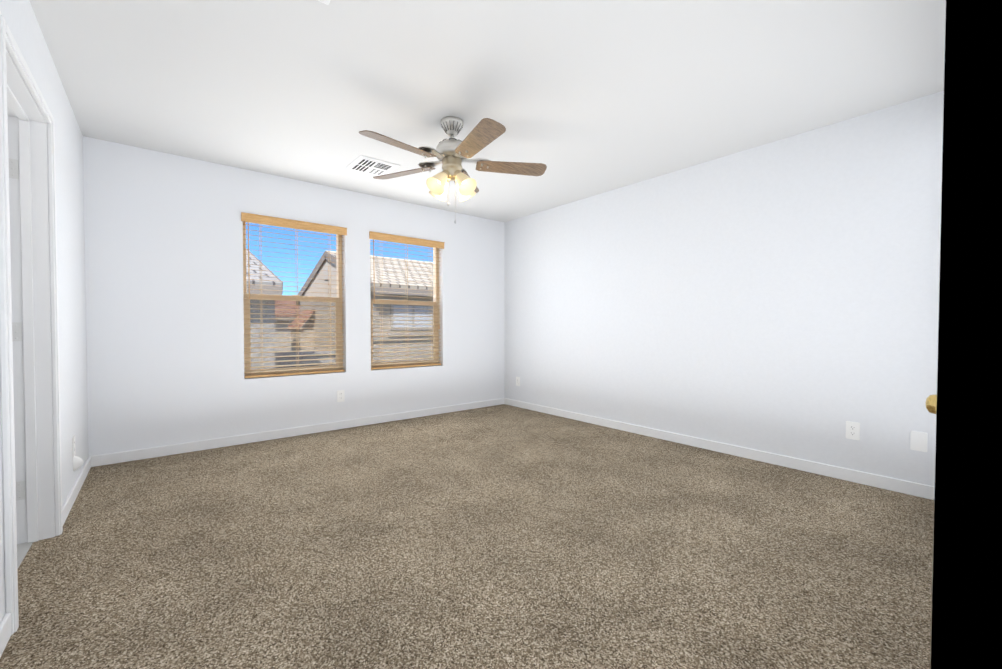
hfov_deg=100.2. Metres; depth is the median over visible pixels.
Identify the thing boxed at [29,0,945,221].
ceiling
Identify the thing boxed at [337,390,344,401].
electrical outlet
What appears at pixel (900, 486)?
baseboard
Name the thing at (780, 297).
wall
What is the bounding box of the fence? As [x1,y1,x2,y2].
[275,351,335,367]
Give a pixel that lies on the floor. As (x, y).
(23, 549)
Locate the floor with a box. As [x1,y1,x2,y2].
[17,542,32,568]
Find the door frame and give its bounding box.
[0,11,62,634]
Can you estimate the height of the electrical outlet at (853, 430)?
0.118 m
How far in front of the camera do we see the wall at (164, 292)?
3.60 m
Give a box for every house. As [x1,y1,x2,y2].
[246,250,282,368]
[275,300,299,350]
[288,250,432,362]
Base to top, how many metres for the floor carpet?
0.100 m
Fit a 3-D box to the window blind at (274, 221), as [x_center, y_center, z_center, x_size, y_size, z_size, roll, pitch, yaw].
[-1.958,-0.347,4.026,0.924,1.470,0.106,-1,1,-39]
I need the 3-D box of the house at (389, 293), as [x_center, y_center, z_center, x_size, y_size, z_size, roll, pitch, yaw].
[0.228,0.695,15.234,13.636,6.024,6.303,-1,1,-39]
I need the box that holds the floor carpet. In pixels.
[0,404,1001,668]
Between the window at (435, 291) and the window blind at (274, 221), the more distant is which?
the window at (435, 291)
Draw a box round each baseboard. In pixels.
[0,613,10,657]
[62,455,95,524]
[96,398,503,465]
[504,398,934,499]
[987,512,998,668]
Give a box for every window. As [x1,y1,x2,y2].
[243,221,342,375]
[370,239,438,367]
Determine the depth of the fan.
2.79 m
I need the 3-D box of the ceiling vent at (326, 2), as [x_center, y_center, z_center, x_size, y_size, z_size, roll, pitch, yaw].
[-0.787,-1.417,1.413,0.565,0.010,0.565,-1,1,-39]
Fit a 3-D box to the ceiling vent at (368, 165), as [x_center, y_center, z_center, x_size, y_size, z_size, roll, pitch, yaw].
[-1.121,-1.458,3.654,0.350,0.012,0.365,-1,1,-39]
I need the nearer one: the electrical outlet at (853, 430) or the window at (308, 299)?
the electrical outlet at (853, 430)
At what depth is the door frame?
2.00 m
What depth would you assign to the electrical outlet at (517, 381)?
5.43 m
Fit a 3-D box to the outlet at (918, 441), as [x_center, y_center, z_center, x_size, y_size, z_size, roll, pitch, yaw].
[2.567,0.656,2.572,0.008,0.118,0.074,-1,1,-39]
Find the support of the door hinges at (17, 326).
attached to the door frame
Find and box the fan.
[359,116,546,223]
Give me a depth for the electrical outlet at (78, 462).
2.55 m
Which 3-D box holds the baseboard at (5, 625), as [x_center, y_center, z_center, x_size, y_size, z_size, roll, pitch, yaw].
[-1.004,0.993,0.612,0.017,0.082,2.070,-1,1,-39]
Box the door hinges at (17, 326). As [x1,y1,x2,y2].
[8,158,25,500]
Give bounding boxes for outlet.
[72,436,83,470]
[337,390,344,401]
[516,377,519,385]
[846,421,859,439]
[910,431,927,451]
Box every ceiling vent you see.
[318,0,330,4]
[345,155,399,175]
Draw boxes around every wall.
[0,0,88,622]
[83,136,503,455]
[504,91,1001,514]
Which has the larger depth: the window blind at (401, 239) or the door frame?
the window blind at (401, 239)
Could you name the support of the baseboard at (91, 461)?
attached to the wall at (19, 16)
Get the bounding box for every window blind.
[241,212,346,377]
[369,231,444,369]
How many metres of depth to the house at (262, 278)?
7.34 m
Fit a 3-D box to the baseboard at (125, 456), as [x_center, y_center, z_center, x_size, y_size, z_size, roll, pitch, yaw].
[-1.513,0.921,4.368,3.990,0.082,0.017,-1,1,-39]

